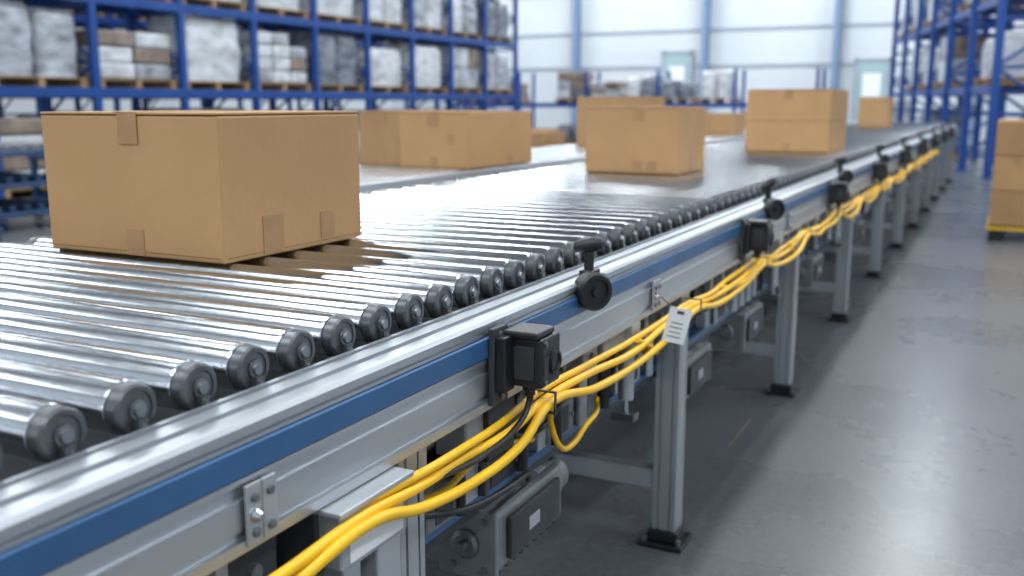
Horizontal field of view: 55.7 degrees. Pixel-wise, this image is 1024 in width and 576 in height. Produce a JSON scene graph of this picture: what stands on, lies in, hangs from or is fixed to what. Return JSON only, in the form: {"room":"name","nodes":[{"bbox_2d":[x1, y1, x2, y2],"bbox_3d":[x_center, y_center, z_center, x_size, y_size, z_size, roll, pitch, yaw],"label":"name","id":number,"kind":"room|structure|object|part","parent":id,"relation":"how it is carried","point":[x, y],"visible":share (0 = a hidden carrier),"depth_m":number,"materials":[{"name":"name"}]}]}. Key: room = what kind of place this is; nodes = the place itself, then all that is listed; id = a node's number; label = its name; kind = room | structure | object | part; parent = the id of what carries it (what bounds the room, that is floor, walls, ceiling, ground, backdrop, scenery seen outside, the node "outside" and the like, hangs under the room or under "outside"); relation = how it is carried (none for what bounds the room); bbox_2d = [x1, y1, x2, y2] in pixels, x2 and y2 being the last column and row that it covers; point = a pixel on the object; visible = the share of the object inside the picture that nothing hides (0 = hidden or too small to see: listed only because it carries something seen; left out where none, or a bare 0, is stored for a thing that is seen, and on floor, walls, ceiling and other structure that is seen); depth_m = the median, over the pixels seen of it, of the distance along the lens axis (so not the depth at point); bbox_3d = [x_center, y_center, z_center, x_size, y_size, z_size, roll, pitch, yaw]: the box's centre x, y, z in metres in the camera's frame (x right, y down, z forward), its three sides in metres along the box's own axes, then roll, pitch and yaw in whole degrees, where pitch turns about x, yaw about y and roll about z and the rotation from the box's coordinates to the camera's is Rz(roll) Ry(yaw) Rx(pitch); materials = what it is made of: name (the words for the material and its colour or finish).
{"room":"warehouse","nodes":[
{"label":"warehouse","id":0,"kind":"room"},
{"bbox_2d":[2,28,391,116],"bbox_3d":[-14.990,-7.603,22.777,0.200,9.000,43.000,5,12,26],"label":"wall","id":1,"kind":"structure","parent":0,"point":[16,105],"depth_m":30.81,"materials":[{"name":"white paint"}]},
{"bbox_2d":[0,142,1023,575],"bbox_3d":[-0.168,-1.684,16.297,33.000,0.202,43.000,5,12,26],"label":"floor","id":2,"kind":"structure","parent":0,"point":[898,450],"depth_m":3.80,"materials":[{"name":"concrete"}]},
{"bbox_2d":[0,142,49,241],"bbox_3d":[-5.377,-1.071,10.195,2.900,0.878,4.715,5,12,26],"label":"cart","id":3,"kind":"object","parent":2,"relation":"on","point":[38,204],"visible":0.23,"depth_m":10.12,"materials":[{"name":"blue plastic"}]},
{"bbox_2d":[0,5,466,117],"bbox_3d":[-6.623,-5.791,21.814,1.240,5.799,20.800,5,12,26],"label":"rack","id":4,"kind":"object","parent":2,"relation":"on","point":[105,21],"visible":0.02,"depth_m":19.33,"materials":[{"name":"blue metal"}]},
{"bbox_2d":[0,0,517,197],"bbox_3d":[-4.272,-5.109,18.776,1.282,5.599,17.408,5,12,26],"label":"rack","id":5,"kind":"object","parent":2,"relation":"on","point":[188,49],"visible":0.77,"depth_m":17.20,"materials":[{"name":"blue metal"}]},
{"bbox_2d":[0,122,956,575],"bbox_3d":[2.702,-0.839,8.606,1.492,1.021,19.010,5,12,26],"label":"conveyor","id":6,"kind":"object","parent":2,"relation":"on","point":[159,416],"visible":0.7,"depth_m":1.72,"materials":[{"name":"silver metal"}]},
{"bbox_2d":[40,110,360,263],"bbox_3d":[-0.694,-0.255,2.228,0.508,0.300,0.474,5,12,26],"label":"cardboard box","id":7,"kind":"object","parent":6,"relation":"on","point":[209,186],"visible":1,"depth_m":2.04,"materials":[{"name":"brown cardboard"}]},
{"bbox_2d":[488,322,561,406],"bbox_3d":[0.026,0.136,1.728,0.092,0.145,0.120,5,12,26],"label":"sensor","id":8,"kind":"object","parent":6,"relation":"attached to","point":[528,356],"visible":1,"depth_m":1.70,"materials":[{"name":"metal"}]},
{"bbox_3d":[0.168,-0.033,2.087,0.086,0.146,0.143,-1,11,-4],"label":"clamp knob","id":9,"kind":"part","parent":6,"relation":"part of","materials":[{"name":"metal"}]},
{"bbox_2d":[268,149,938,575],"bbox_3d":[2.283,-0.521,6.296,0.178,0.309,12.677,5,12,26],"label":"cable bundle","id":10,"kind":"object","parent":6,"relation":"attached to","point":[458,461],"visible":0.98,"depth_m":1.72,"materials":[{"name":"yellow plastic"}]},
{"bbox_2d":[585,106,705,174],"bbox_3d":[0.641,-0.712,4.618,0.454,0.302,0.428,5,12,26],"label":"cardboard box","id":11,"kind":"object","parent":6,"relation":"on","point":[670,140],"visible":1,"depth_m":4.44,"materials":[{"name":"brown cardboard"}]},
{"bbox_2d":[654,291,692,344],"bbox_3d":[0.394,0.077,2.449,0.113,0.132,0.048,7,13,31],"label":"paper tag","id":12,"kind":"object","parent":6,"relation":"attached to","point":[678,320],"visible":1,"depth_m":2.44,"materials":[{"name":"white paper"}]},
{"bbox_2d":[739,218,773,260],"bbox_3d":[0.837,-0.165,3.307,0.092,0.145,0.120,5,12,26],"label":"sensor","id":13,"kind":"object","parent":6,"relation":"attached to","point":[756,235],"visible":1,"depth_m":3.28,"materials":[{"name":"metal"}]},
{"bbox_3d":[0.978,-0.338,3.665,0.086,0.154,0.143,-1,11,-4],"label":"clamp knob","id":14,"kind":"part","parent":6,"relation":"part of","materials":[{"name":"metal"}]},
{"bbox_2d":[745,89,848,152],"bbox_3d":[1.972,-1.158,6.680,0.539,0.407,0.744,5,12,26],"label":"cardboard box","id":15,"kind":"object","parent":6,"relation":"on","point":[778,120],"visible":1,"depth_m":6.37,"materials":[{"name":"brown cardboard"}]},
{"bbox_2d":[827,181,849,209],"bbox_3d":[1.647,-0.466,4.886,0.092,0.145,0.120,5,12,26],"label":"sensor","id":16,"kind":"object","parent":6,"relation":"attached to","point":[838,192],"visible":1,"depth_m":4.86,"materials":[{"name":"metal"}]},
{"bbox_3d":[1.789,-0.635,5.244,0.086,0.146,0.143,-1,11,-4],"label":"clamp knob","id":17,"kind":"part","parent":6,"relation":"part of","materials":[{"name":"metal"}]},
{"bbox_2d":[857,97,893,126],"bbox_3d":[4.984,-2.414,13.285,0.381,0.399,0.606,5,12,26],"label":"cardboard box","id":18,"kind":"object","parent":6,"relation":"on","point":[872,111],"visible":1,"depth_m":13.03,"materials":[{"name":"brown cardboard"}]},
{"bbox_2d":[872,162,888,182],"bbox_3d":[2.458,-0.767,6.465,0.092,0.145,0.120,5,12,26],"label":"sensor","id":19,"kind":"object","parent":6,"relation":"attached to","point":[880,171],"visible":1,"depth_m":6.43,"materials":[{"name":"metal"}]},
{"bbox_3d":[2.599,-0.936,6.823,0.086,0.146,0.143,-1,11,-4],"label":"clamp knob","id":20,"kind":"part","parent":6,"relation":"part of","materials":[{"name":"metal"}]},
{"bbox_2d":[899,150,912,167],"bbox_3d":[3.268,-1.069,8.043,0.092,0.145,0.120,5,12,26],"label":"sensor","id":21,"kind":"object","parent":6,"relation":"attached to","point":[906,157],"visible":1,"depth_m":8.02,"materials":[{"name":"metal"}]},
{"bbox_3d":[3.410,-1.237,8.402,0.086,0.146,0.143,-1,11,-4],"label":"clamp knob","id":22,"kind":"part","parent":6,"relation":"part of","materials":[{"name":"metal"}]},
{"bbox_3d":[4.220,-1.538,9.981,0.086,0.146,0.143,-1,11,-4],"label":"clamp knob","id":23,"kind":"part","parent":6,"relation":"part of","materials":[{"name":"metal"}]},
{"bbox_2d":[917,142,928,156],"bbox_3d":[4.079,-1.370,9.622,0.092,0.145,0.120,5,12,26],"label":"sensor","id":24,"kind":"object","parent":6,"relation":"attached to","point":[923,148],"visible":1,"depth_m":9.59,"materials":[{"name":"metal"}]},
{"bbox_3d":[5.031,-1.840,11.559,0.086,0.146,0.143,-1,11,-4],"label":"clamp knob","id":25,"kind":"part","parent":6,"relation":"part of","materials":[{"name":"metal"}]},
{"bbox_2d":[930,137,939,149],"bbox_3d":[4.889,-1.671,11.201,0.092,0.145,0.120,5,12,26],"label":"sensor","id":26,"kind":"object","parent":6,"relation":"attached to","point":[935,141],"visible":1,"depth_m":11.17,"materials":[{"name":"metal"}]},
{"bbox_3d":[5.841,-2.141,13.138,0.086,0.146,0.143,-1,11,-4],"label":"clamp knob","id":27,"kind":"part","parent":6,"relation":"part of","materials":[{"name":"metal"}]},
{"bbox_2d":[940,133,948,143],"bbox_3d":[5.700,-1.972,12.780,0.092,0.145,0.120,5,12,26],"label":"sensor","id":28,"kind":"object","parent":6,"relation":"attached to","point":[944,136],"visible":1,"depth_m":12.75,"materials":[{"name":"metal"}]},
{"bbox_2d":[948,129,954,138],"bbox_3d":[6.510,-2.273,14.358,0.092,0.145,0.120,5,12,26],"label":"sensor","id":29,"kind":"object","parent":6,"relation":"attached to","point":[951,133],"visible":0.96,"depth_m":14.33,"materials":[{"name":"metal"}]},
{"bbox_2d":[488,0,494,109],"bbox_3d":[-0.891,-10.719,39.116,0.200,8.998,0.400,5,12,26],"label":"steel column","id":30,"kind":"structure","parent":2,"relation":"on","point":[489,47],"depth_m":39.44,"materials":[{"name":"metal"}]},
{"bbox_2d":[571,0,580,123],"bbox_3d":[2.502,-10.399,37.435,0.200,8.998,0.400,5,12,26],"label":"steel column","id":31,"kind":"structure","parent":2,"relation":"on","point":[576,11],"depth_m":37.54,"materials":[{"name":"metal"}]},
{"bbox_2d":[359,121,857,192],"bbox_3d":[2.438,-1.211,10.643,0.845,0.989,15.530,5,12,26],"label":"conveyor","id":32,"kind":"object","parent":2,"relation":"on","point":[372,177],"visible":0.02,"depth_m":4.67,"materials":[{"name":"metal"}]},
{"bbox_2d":[359,110,456,165],"bbox_3d":[-0.535,-0.792,5.078,0.279,0.273,0.516,5,12,26],"label":"cardboard box","id":33,"kind":"object","parent":32,"relation":"on","point":[379,130],"visible":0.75,"depth_m":4.86,"materials":[{"name":"brown cardboard"}]},
{"bbox_2d":[399,111,531,169],"bbox_3d":[-0.220,-0.766,4.949,0.380,0.269,0.706,5,12,26],"label":"cardboard box","id":34,"kind":"object","parent":32,"relation":"on","point":[466,140],"visible":1,"depth_m":4.68,"materials":[{"name":"brown cardboard"}]},
{"bbox_2d":[531,130,564,147],"bbox_3d":[0.426,-2.825,19.765,1.100,0.738,0.950,6,12,29],"label":"cardboard box","id":35,"kind":"object","parent":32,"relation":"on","point":[539,138],"visible":0.34,"depth_m":19.25,"materials":[{"name":"brown cardboard"}]},
{"bbox_2d":[577,96,664,146],"bbox_3d":[0.805,-1.227,7.134,0.481,0.356,0.556,5,12,26],"label":"cardboard box","id":36,"kind":"object","parent":32,"relation":"on","point":[586,101],"visible":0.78,"depth_m":6.93,"materials":[{"name":"brown cardboard"}]},
{"bbox_2d":[705,113,745,135],"bbox_3d":[2.050,-1.631,9.639,0.421,0.211,0.506,5,12,26],"label":"cardboard box","id":37,"kind":"object","parent":32,"relation":"on","point":[724,124],"visible":0.7,"depth_m":9.40,"materials":[{"name":"brown cardboard"}]},
{"bbox_2d":[455,68,826,142],"bbox_3d":[3.708,-5.809,31.250,12.160,2.299,1.240,5,12,26],"label":"rack","id":38,"kind":"object","parent":2,"relation":"on","point":[720,85],"visible":0.38,"depth_m":30.58,"materials":[{"name":"blue paint"}]},
{"bbox_2d":[699,0,710,112],"bbox_3d":[7.056,-9.969,35.179,0.200,8.998,0.400,5,12,26],"label":"steel column","id":39,"kind":"structure","parent":2,"relation":"on","point":[706,9],"depth_m":35.27,"materials":[{"name":"metal"}]},
{"bbox_2d":[830,0,842,88],"bbox_3d":[11.163,-9.580,33.145,0.200,8.998,0.400,5,12,26],"label":"steel column","id":40,"kind":"structure","parent":2,"relation":"on","point":[838,3],"depth_m":33.26,"materials":[{"name":"metal"}]},
{"bbox_2d":[892,99,910,121],"bbox_3d":[12.001,-5.220,30.468,1.100,1.432,0.950,5,12,24],"label":"load","id":41,"kind":"object","parent":2,"relation":"on","point":[907,102],"visible":0.19,"depth_m":29.93,"materials":[{"name":"white plastic"}]},
{"bbox_2d":[888,0,1023,179],"bbox_3d":[10.243,-6.649,22.043,1.338,7.399,12.872,3,11,13],"label":"rack","id":42,"kind":"object","parent":2,"relation":"on","point":[966,63],"visible":0.91,"depth_m":20.48,"materials":[{"name":"blue metal"}]},
{"bbox_2d":[969,16,981,142],"bbox_3d":[15.181,-9.201,31.155,0.200,8.998,0.400,5,12,26],"label":"steel column","id":43,"kind":"structure","parent":2,"relation":"on","point":[980,31],"depth_m":31.71,"materials":[{"name":"metal"}]},
{"bbox_2d":[986,119,1023,240],"bbox_3d":[5.310,-1.055,9.436,1.162,1.135,1.112,5,12,26],"label":"stack","id":44,"kind":"object","parent":2,"relation":"on","point":[1006,213],"visible":1,"depth_m":9.15,"materials":[{"name":"brown cardboard"}]},
{"bbox_2d":[392,0,1023,142],"bbox_3d":[9.557,-9.816,34.380,33.000,9.000,0.200,5,12,26],"label":"wall","id":45,"kind":"structure","parent":0,"point":[807,44],"depth_m":35.58,"materials":[{"name":"white paint"}]},
{"bbox_2d":[661,51,693,102],"bbox_3d":[6.161,-7.246,36.379,1.200,3.198,0.108,5,12,26],"label":"door","id":46,"kind":"structure","parent":45,"relation":"in","point":[680,63],"depth_m":36.16,"materials":[{"name":"paint"}]},
{"bbox_2d":[508,21,901,36],"bbox_3d":[9.501,-9.250,34.374,33.000,0.090,0.048,5,12,26],"label":"trim","id":47,"kind":"structure","parent":45,"relation":"attached to","point":[870,23],"depth_m":35.37,"materials":[{"name":"white metal"}]},
{"bbox_2d":[508,61,910,69],"bbox_3d":[9.501,-7.973,34.617,33.000,0.090,0.048,5,12,26],"label":"trim","id":48,"kind":"structure","parent":45,"relation":"attached to","point":[897,62],"depth_m":35.54,"materials":[{"name":"white metal"}]},
{"bbox_2d":[851,58,890,120],"bbox_3d":[12.322,-6.468,33.365,1.150,2.798,0.108,5,12,26],"label":"door","id":49,"kind":"structure","parent":45,"relation":"in","point":[871,75],"depth_m":33.24,"materials":[{"name":"paint"}]}
]}

